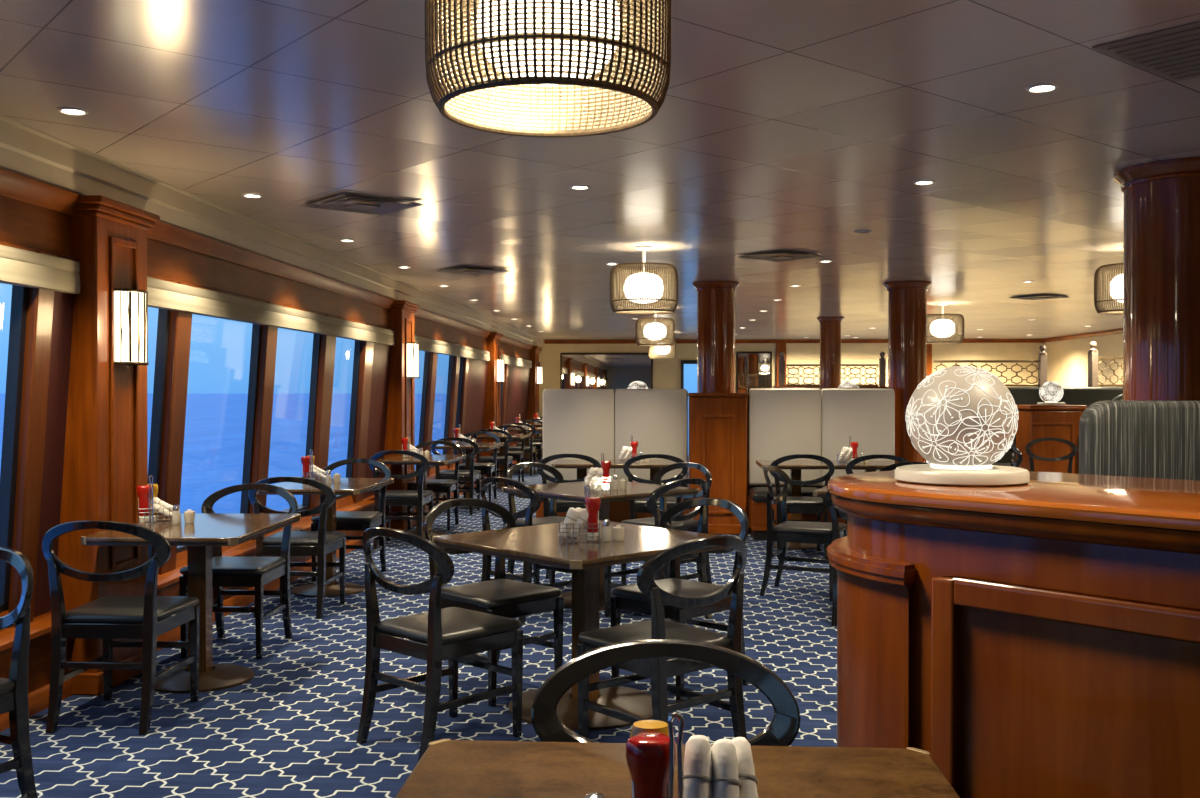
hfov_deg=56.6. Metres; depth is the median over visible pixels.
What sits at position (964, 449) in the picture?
flower
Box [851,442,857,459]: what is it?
ketchup bottle
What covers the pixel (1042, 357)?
lattice screen
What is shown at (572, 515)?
rolled napkin
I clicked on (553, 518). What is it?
dining chair
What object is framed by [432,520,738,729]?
dining table
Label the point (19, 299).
window
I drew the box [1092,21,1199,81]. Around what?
ceiling vent
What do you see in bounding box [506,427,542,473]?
dining table
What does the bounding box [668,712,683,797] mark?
wire caddy
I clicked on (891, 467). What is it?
dining chair
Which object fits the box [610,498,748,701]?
dining chair
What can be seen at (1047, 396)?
flower
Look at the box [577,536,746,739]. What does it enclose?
dining chair
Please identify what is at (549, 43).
pendant lantern
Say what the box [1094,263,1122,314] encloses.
pendant lantern
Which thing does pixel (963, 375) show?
flower
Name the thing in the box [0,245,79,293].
window blind
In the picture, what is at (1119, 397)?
globe lamp
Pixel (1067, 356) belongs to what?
wall
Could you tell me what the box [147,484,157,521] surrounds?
bottle
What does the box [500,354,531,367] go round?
window blind
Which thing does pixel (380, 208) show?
ceiling vent
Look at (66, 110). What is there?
recessed light
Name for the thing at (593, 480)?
basket
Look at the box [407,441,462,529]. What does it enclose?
dining chair
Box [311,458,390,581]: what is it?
dining chair
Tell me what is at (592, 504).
ketchup bottle
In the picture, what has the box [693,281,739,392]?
column
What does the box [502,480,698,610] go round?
dining table
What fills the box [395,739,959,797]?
dining table
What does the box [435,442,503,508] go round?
dining table
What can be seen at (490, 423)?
ketchup bottle
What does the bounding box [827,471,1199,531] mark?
countertop
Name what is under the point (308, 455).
bottle
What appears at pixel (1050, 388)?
flower
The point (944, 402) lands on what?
flower
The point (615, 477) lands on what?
salt shaker
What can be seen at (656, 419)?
cushion
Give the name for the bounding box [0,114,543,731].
wall
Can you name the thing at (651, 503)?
dining chair
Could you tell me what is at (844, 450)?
rolled napkin
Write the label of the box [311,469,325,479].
rolled napkin
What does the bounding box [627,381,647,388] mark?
globe lamp
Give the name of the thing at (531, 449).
dining chair
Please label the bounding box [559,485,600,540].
wire caddy
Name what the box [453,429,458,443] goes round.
ketchup bottle
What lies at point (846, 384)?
globe lamp
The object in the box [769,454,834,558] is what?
dining chair
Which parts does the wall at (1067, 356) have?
cornice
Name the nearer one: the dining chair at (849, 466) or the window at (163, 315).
the window at (163, 315)
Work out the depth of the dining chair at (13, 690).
3.58 m
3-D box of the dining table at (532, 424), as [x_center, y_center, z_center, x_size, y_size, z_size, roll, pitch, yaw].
[-1.083,0.851,21.607,0.702,0.750,0.972,0,0,3]
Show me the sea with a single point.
(215, 424)
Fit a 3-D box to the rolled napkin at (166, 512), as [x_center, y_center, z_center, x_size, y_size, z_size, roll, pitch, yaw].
[-2.136,0.546,5.445,0.110,0.082,0.038,0,0,-20]
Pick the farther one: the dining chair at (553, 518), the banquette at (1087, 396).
the banquette at (1087, 396)
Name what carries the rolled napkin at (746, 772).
in the wire caddy at (672, 716)
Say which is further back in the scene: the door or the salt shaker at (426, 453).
the door
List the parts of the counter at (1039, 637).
panel moulding, panel, cornice, panel frame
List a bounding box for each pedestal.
[688,393,747,534]
[1016,405,1086,473]
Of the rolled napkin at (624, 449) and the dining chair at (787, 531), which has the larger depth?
the rolled napkin at (624, 449)
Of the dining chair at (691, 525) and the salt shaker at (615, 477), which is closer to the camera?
the salt shaker at (615, 477)
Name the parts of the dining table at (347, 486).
post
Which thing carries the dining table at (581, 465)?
on the floor
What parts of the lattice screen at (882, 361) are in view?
post, rail, rail, post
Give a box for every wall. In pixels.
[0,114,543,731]
[539,339,1044,435]
[773,386,887,387]
[1044,328,1122,386]
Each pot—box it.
[184,509,194,523]
[333,473,340,482]
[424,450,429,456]
[612,524,624,540]
[619,478,626,488]
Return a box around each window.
[0,285,27,611]
[148,309,169,560]
[177,324,261,552]
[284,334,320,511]
[336,340,360,499]
[415,351,429,471]
[430,355,453,468]
[454,357,462,454]
[500,364,504,424]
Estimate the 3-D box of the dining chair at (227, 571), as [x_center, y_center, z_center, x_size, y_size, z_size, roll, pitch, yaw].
[-1.961,0.916,6.051,0.543,0.871,0.534,0,0,3]
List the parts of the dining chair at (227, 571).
leg, leg, seat, seat frame, backrest, leg, leg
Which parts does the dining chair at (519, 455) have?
seat, seat frame, backrest, leg, leg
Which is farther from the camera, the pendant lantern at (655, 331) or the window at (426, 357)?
the pendant lantern at (655, 331)
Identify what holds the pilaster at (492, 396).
attached to the wall at (198, 242)
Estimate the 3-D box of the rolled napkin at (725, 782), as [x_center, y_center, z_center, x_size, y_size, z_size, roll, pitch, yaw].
[0.164,0.543,1.466,0.043,0.165,0.128,0,0,6]
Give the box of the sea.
[0,394,446,513]
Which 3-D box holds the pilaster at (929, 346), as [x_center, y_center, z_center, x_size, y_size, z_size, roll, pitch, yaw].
[6.927,0.005,23.607,0.200,2.410,0.060,0,0,3]
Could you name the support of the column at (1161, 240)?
on the floor
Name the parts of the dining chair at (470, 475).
leg, backrest, seat frame, seat, leg, leg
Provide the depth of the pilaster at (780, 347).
23.75 m
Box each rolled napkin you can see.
[151,497,172,510]
[151,503,171,518]
[311,465,325,473]
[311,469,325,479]
[558,507,579,538]
[569,508,587,538]
[583,467,597,487]
[590,468,602,487]
[618,446,627,460]
[623,447,631,460]
[683,735,712,797]
[711,739,740,797]
[731,737,757,797]
[838,447,848,461]
[843,447,852,461]
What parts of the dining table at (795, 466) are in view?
post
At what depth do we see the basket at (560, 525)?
4.77 m
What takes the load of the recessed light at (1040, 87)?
in the ceiling
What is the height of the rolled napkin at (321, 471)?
0.078 m
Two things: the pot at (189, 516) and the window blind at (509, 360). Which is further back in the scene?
the window blind at (509, 360)
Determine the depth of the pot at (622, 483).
7.30 m
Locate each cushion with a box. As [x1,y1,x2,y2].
[543,389,614,483]
[615,389,686,484]
[749,389,820,485]
[749,487,822,501]
[821,389,894,485]
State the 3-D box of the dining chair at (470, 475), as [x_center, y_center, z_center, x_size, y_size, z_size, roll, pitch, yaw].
[-1.623,0.863,12.705,0.543,0.871,0.534,0,0,3]
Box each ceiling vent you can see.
[300,194,423,214]
[435,266,507,274]
[738,251,822,261]
[1009,294,1068,299]
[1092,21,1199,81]
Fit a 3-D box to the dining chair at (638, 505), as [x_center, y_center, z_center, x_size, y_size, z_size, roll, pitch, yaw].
[0.479,0.888,9.477,0.543,0.871,0.534,0,0,5]
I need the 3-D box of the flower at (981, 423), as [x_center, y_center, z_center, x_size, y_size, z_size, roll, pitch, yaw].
[0.833,0.060,2.425,0.112,0.126,0.028,0,0,-6]
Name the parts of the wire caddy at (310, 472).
handle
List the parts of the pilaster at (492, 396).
panel moulding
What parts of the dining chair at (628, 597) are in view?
leg, seat, seat frame, leg, leg, backrest, leg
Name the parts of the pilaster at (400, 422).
panel moulding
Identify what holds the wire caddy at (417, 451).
on the dining table at (433, 459)
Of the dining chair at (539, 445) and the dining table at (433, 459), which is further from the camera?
the dining chair at (539, 445)
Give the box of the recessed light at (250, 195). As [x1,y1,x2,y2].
[242,193,262,197]
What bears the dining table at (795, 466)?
on the floor
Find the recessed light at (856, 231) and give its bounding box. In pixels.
[854,230,870,232]
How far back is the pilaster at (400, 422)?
11.04 m
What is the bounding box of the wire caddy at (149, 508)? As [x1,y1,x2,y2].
[138,475,171,523]
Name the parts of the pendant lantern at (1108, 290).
glass globe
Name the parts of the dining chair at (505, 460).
leg, backrest, seat frame, seat, leg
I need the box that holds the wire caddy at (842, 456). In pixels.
[837,436,858,462]
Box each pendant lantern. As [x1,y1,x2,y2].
[425,0,670,136]
[610,246,677,314]
[635,307,674,345]
[649,340,675,358]
[927,303,963,343]
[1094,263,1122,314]
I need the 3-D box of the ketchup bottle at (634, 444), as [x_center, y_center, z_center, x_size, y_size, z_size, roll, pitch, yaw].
[0.310,0.472,10.037,0.069,0.181,0.055,0,0,3]
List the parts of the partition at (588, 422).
seat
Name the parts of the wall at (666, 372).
cornice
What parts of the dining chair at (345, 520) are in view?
leg, seat, seat frame, backrest, leg, leg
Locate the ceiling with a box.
[0,0,1199,339]
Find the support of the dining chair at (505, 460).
on the floor
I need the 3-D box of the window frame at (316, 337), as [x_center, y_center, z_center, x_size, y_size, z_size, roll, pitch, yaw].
[-2.321,0.103,8.325,0.161,1.580,1.130,0,0,3]
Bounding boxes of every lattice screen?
[779,352,885,385]
[934,345,1046,386]
[1088,341,1122,386]
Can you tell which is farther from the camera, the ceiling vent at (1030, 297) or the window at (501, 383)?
the window at (501, 383)
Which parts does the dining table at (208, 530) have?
post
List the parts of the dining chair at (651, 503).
leg, leg, seat frame, backrest, leg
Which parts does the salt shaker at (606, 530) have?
glass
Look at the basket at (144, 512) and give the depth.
5.39 m
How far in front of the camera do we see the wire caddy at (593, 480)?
7.27 m
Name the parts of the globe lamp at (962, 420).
glass globe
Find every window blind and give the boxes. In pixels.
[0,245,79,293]
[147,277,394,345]
[414,335,489,360]
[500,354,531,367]
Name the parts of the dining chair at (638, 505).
leg, seat frame, backrest, seat, leg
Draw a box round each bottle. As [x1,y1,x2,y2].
[136,485,151,522]
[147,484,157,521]
[301,456,309,477]
[308,455,314,478]
[401,438,407,456]
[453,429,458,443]
[489,422,493,432]
[585,497,600,539]
[601,461,610,488]
[625,733,676,797]
[630,720,668,736]
[631,441,637,461]
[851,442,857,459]
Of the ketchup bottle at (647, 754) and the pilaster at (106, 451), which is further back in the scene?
the pilaster at (106, 451)
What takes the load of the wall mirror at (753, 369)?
attached to the wall at (666, 372)
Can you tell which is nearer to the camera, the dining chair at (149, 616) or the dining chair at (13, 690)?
the dining chair at (13, 690)
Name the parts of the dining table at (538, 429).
post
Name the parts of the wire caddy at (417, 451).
handle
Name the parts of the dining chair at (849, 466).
backrest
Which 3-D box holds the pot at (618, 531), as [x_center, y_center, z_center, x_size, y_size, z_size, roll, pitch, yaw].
[0.080,0.577,4.813,0.053,0.068,0.053,0,0,3]
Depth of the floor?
5.04 m
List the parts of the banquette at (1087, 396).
seat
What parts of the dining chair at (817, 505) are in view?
leg, seat frame, seat, backrest, leg, leg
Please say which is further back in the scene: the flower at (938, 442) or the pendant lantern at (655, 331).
the pendant lantern at (655, 331)
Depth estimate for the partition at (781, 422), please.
10.79 m
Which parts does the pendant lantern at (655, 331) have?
lamp shade, glass globe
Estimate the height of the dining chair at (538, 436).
0.871 m
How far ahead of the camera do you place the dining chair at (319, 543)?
6.88 m
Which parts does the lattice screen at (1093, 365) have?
post, rail, rail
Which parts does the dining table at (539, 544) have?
post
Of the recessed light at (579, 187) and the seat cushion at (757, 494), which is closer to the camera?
the recessed light at (579, 187)
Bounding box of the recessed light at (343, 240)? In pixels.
[340,239,354,241]
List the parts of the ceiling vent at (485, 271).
plate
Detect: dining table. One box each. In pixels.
[81,513,300,692]
[256,478,393,596]
[377,455,465,538]
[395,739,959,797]
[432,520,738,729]
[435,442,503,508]
[476,434,530,487]
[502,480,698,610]
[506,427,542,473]
[528,423,542,462]
[551,459,681,516]
[756,460,899,549]
[813,486,827,496]
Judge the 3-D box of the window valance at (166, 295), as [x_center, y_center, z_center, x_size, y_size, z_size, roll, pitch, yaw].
[-2.223,-0.582,8.324,0.072,0.154,5.390,0,0,3]
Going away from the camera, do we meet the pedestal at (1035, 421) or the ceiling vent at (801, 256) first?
the ceiling vent at (801, 256)
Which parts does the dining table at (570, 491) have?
post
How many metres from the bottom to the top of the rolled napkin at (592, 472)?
0.137 m
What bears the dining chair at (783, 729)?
on the floor
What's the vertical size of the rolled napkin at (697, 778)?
0.170 m
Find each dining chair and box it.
[0,547,37,797]
[42,520,199,734]
[179,483,297,658]
[249,476,345,618]
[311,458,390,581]
[356,527,522,761]
[369,450,432,548]
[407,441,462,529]
[424,498,563,706]
[431,437,480,514]
[458,431,499,501]
[473,429,512,492]
[480,477,571,624]
[491,425,526,483]
[503,423,535,476]
[506,462,565,583]
[516,420,542,470]
[526,419,542,451]
[531,639,799,745]
[534,417,542,458]
[537,454,600,516]
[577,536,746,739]
[604,478,711,619]
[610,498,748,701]
[621,462,711,584]
[623,454,687,518]
[760,466,846,600]
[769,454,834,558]
[825,491,846,626]
[845,454,907,528]
[880,462,930,470]
[1010,444,1022,467]
[1025,438,1077,472]
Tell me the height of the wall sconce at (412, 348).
0.368 m
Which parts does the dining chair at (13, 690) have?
seat, seat frame, backrest, leg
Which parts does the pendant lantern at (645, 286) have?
lamp shade, glass globe, ceiling rod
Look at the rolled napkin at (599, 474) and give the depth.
7.29 m
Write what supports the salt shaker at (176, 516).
on the dining table at (208, 530)
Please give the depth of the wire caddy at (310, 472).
7.76 m
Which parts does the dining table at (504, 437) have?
post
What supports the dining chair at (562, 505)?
on the floor
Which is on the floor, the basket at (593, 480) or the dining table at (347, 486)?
the dining table at (347, 486)
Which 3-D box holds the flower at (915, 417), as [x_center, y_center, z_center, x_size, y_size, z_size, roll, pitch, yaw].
[0.713,0.042,2.516,0.047,0.097,0.096,0,0,17]
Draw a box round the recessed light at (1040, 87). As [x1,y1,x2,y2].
[1025,83,1058,92]
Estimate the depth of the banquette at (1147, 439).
4.33 m
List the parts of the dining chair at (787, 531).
leg, backrest, leg, seat frame, seat, leg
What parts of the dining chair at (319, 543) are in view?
leg, backrest, seat frame, seat, leg, leg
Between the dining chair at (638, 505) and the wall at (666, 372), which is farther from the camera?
the wall at (666, 372)
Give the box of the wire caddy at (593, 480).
[584,452,610,488]
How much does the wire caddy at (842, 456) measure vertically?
0.235 m
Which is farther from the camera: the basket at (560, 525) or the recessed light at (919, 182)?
the recessed light at (919, 182)
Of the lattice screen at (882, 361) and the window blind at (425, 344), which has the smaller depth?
the window blind at (425, 344)
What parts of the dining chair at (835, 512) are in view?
leg, backrest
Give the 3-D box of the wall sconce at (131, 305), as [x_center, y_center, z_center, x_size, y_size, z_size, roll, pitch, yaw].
[-2.239,-0.337,5.354,0.114,0.368,0.248,0,0,3]
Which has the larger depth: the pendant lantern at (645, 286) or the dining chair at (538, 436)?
the dining chair at (538, 436)
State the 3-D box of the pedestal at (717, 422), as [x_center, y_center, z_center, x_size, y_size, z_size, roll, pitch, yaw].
[1.168,0.625,11.149,0.570,1.372,0.755,0,0,3]
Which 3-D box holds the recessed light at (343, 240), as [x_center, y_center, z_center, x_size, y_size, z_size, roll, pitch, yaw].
[-1.816,-1.139,8.011,0.114,0.008,0.114,0,0,3]
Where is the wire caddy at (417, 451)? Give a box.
[402,433,419,456]
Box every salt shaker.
[172,505,180,524]
[326,470,331,482]
[585,792,604,797]
[602,519,610,541]
[612,475,617,489]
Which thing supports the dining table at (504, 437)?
on the floor
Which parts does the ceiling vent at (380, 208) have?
plate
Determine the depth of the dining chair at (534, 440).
20.78 m
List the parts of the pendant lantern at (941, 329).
glass globe, ceiling rod, lamp shade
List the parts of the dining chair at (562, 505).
leg, seat, seat frame, backrest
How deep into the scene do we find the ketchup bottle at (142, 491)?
5.38 m
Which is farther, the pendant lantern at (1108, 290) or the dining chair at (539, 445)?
the dining chair at (539, 445)
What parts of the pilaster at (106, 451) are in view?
panel moulding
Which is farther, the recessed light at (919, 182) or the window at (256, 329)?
the window at (256, 329)
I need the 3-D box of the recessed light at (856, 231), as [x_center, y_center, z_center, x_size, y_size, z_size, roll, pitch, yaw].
[1.784,-1.136,7.560,0.114,0.008,0.114,0,0,3]
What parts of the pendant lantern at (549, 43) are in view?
glass globe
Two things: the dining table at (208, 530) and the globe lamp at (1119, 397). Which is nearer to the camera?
the dining table at (208, 530)
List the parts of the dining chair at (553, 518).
leg, backrest, seat, leg, leg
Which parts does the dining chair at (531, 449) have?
backrest, seat frame, seat, leg, leg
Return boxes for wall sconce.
[114,288,148,366]
[407,342,419,378]
[497,359,504,382]
[537,367,542,383]
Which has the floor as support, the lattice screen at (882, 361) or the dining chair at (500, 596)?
the dining chair at (500, 596)
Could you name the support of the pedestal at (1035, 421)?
on the floor
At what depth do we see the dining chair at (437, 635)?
4.37 m
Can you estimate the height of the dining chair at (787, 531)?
0.871 m
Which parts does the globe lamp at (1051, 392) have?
glass globe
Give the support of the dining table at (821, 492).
on the floor
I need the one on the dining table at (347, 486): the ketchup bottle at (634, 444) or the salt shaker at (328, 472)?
the salt shaker at (328, 472)
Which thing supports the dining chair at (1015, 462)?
on the floor
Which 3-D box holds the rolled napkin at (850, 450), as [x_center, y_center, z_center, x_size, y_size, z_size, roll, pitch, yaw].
[2.213,0.498,9.933,0.105,0.133,0.056,0,0,6]
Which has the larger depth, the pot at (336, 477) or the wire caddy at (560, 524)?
the pot at (336, 477)
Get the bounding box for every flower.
[905,396,925,438]
[917,368,945,388]
[918,423,958,461]
[922,380,969,425]
[948,433,993,465]
[954,366,994,384]
[956,398,1006,454]
[990,433,1014,461]
[1000,393,1018,435]
[1040,387,1046,396]
[1044,393,1053,400]
[1046,384,1056,393]
[1054,388,1062,398]
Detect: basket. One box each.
[138,508,171,523]
[302,472,325,482]
[559,521,600,540]
[584,476,610,488]
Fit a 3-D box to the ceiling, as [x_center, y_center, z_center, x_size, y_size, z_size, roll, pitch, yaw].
[3.311,-1.209,9.864,10.740,0.100,28.100,0,0,3]
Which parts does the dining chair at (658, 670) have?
leg, seat, seat frame, leg, backrest, leg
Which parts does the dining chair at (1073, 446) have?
leg, backrest, leg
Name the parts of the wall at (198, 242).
blank panel, sill rail, baseboard, sill, crown moulding, blank panel, blank panel, blank panel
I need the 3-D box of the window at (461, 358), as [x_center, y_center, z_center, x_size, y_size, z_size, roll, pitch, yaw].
[-1.937,0.050,14.909,0.161,1.580,0.480,0,0,3]
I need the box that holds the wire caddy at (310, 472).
[302,449,325,482]
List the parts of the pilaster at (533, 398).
panel moulding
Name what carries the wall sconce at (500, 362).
attached to the pilaster at (492, 396)
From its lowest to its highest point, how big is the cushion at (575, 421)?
0.942 m
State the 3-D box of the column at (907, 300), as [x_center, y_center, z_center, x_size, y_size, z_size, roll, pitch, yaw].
[3.088,0.070,11.200,0.470,2.480,0.470,0,0,3]
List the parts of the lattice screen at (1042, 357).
rail, rail, post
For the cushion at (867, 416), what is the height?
0.945 m
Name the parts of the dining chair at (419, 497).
leg, leg, backrest, seat frame, seat, leg, leg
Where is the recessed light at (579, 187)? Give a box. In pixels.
[569,185,590,189]
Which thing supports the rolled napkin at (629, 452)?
in the wire caddy
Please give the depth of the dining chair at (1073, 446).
12.35 m
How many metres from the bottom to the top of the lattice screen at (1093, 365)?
2.035 m
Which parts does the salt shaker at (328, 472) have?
glass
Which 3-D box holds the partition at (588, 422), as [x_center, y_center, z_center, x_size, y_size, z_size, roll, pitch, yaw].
[0.133,0.608,10.781,1.440,1.412,0.690,0,0,3]
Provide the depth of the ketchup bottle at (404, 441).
10.71 m
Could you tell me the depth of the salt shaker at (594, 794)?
1.53 m
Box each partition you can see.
[536,389,688,522]
[747,388,894,539]
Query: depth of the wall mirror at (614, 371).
24.01 m
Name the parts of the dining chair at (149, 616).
leg, backrest, leg, seat frame, seat, leg, leg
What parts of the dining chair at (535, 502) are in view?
leg, backrest, leg, leg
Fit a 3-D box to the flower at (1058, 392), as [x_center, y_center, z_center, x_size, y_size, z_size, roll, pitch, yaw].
[5.412,-0.065,13.150,0.125,0.140,0.035,0,0,-16]
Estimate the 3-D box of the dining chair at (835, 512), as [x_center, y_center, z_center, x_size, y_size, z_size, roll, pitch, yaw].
[1.665,0.910,6.741,0.543,0.871,0.534,0,1,24]
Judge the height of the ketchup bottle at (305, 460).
0.181 m
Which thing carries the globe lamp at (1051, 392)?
on the pedestal at (1035, 421)
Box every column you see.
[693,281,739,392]
[817,316,844,387]
[883,280,931,462]
[1113,157,1199,400]
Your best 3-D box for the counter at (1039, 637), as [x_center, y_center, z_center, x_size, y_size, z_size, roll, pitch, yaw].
[1.545,0.789,1.837,0.762,1.192,2.681,0,1,-42]
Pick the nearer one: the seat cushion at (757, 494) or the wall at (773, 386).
the seat cushion at (757, 494)
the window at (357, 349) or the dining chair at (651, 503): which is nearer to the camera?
the dining chair at (651, 503)
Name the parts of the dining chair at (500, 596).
leg, backrest, leg, seat frame, leg, seat, leg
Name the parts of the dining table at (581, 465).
post, post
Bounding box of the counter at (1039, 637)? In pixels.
[827,471,1199,797]
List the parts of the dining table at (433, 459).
post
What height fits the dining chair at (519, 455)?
0.871 m
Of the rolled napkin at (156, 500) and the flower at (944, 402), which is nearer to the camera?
the flower at (944, 402)
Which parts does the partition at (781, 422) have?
seat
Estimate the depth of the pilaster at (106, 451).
5.14 m
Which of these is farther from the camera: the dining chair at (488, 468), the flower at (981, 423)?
the dining chair at (488, 468)
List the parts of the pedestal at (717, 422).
panel moulding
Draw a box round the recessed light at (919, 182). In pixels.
[913,180,934,184]
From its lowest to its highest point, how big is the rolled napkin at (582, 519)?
0.133 m
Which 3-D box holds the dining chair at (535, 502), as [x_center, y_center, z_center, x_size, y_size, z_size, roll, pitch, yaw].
[-0.442,0.909,6.956,0.543,0.871,0.534,0,1,45]
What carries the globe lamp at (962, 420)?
on the counter at (1039, 637)
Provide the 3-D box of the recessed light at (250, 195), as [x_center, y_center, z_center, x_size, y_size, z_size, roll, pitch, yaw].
[-1.924,-1.125,6.164,0.114,0.008,0.114,0,0,3]
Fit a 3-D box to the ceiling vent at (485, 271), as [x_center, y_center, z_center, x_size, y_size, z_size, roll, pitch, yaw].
[-1.149,-1.146,9.995,0.500,0.024,0.500,0,1,-40]
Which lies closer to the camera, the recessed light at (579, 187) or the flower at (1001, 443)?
the flower at (1001, 443)
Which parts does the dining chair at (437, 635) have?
leg, backrest, leg, seat frame, seat, leg, leg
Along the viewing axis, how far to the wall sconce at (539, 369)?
22.64 m
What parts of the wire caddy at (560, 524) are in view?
handle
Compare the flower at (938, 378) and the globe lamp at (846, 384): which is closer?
the flower at (938, 378)
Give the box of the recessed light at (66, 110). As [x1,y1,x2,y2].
[57,107,88,114]
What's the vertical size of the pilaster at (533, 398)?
2.285 m
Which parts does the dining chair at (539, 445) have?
seat, backrest, leg, leg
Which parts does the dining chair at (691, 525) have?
leg, seat, leg, leg, backrest, seat frame, leg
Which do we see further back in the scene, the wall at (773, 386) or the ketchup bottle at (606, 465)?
the wall at (773, 386)
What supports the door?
in the wall at (666, 372)
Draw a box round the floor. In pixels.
[0,459,929,797]
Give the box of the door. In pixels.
[681,360,696,388]
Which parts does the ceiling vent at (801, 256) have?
plate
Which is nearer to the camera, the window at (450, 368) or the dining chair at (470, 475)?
the dining chair at (470, 475)
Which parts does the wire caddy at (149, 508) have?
handle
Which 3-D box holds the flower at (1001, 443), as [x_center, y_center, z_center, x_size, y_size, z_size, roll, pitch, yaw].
[0.894,0.108,2.468,0.043,0.066,0.078,0,1,36]
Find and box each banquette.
[991,387,1122,465]
[1079,401,1199,480]
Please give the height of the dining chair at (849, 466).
0.871 m
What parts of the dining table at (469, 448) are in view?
post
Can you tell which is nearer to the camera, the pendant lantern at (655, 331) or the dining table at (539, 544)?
the dining table at (539, 544)
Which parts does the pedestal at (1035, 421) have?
panel moulding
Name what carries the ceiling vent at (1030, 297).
in the ceiling
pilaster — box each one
[58,195,159,694]
[383,300,419,530]
[481,332,503,476]
[527,346,541,458]
[776,343,785,385]
[927,344,931,375]
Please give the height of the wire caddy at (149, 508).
0.235 m
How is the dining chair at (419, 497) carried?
on the floor
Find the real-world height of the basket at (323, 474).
0.075 m
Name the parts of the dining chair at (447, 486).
leg, seat, seat frame, backrest, leg, leg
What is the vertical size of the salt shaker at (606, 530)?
0.094 m
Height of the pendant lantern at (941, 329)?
0.496 m
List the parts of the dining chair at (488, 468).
leg, seat frame, seat, backrest, leg, leg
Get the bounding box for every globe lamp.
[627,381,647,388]
[838,381,858,387]
[895,366,1029,485]
[1037,381,1065,404]
[1112,394,1122,400]
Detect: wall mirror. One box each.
[560,353,652,390]
[736,351,771,392]
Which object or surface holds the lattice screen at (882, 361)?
on the wall at (773, 386)
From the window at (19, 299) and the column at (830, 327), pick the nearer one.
the window at (19, 299)
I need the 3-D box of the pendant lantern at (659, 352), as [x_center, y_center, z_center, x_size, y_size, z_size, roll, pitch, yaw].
[1.162,-0.998,20.760,0.515,0.496,0.515,0,0,-20]
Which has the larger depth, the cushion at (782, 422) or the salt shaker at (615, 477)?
the cushion at (782, 422)

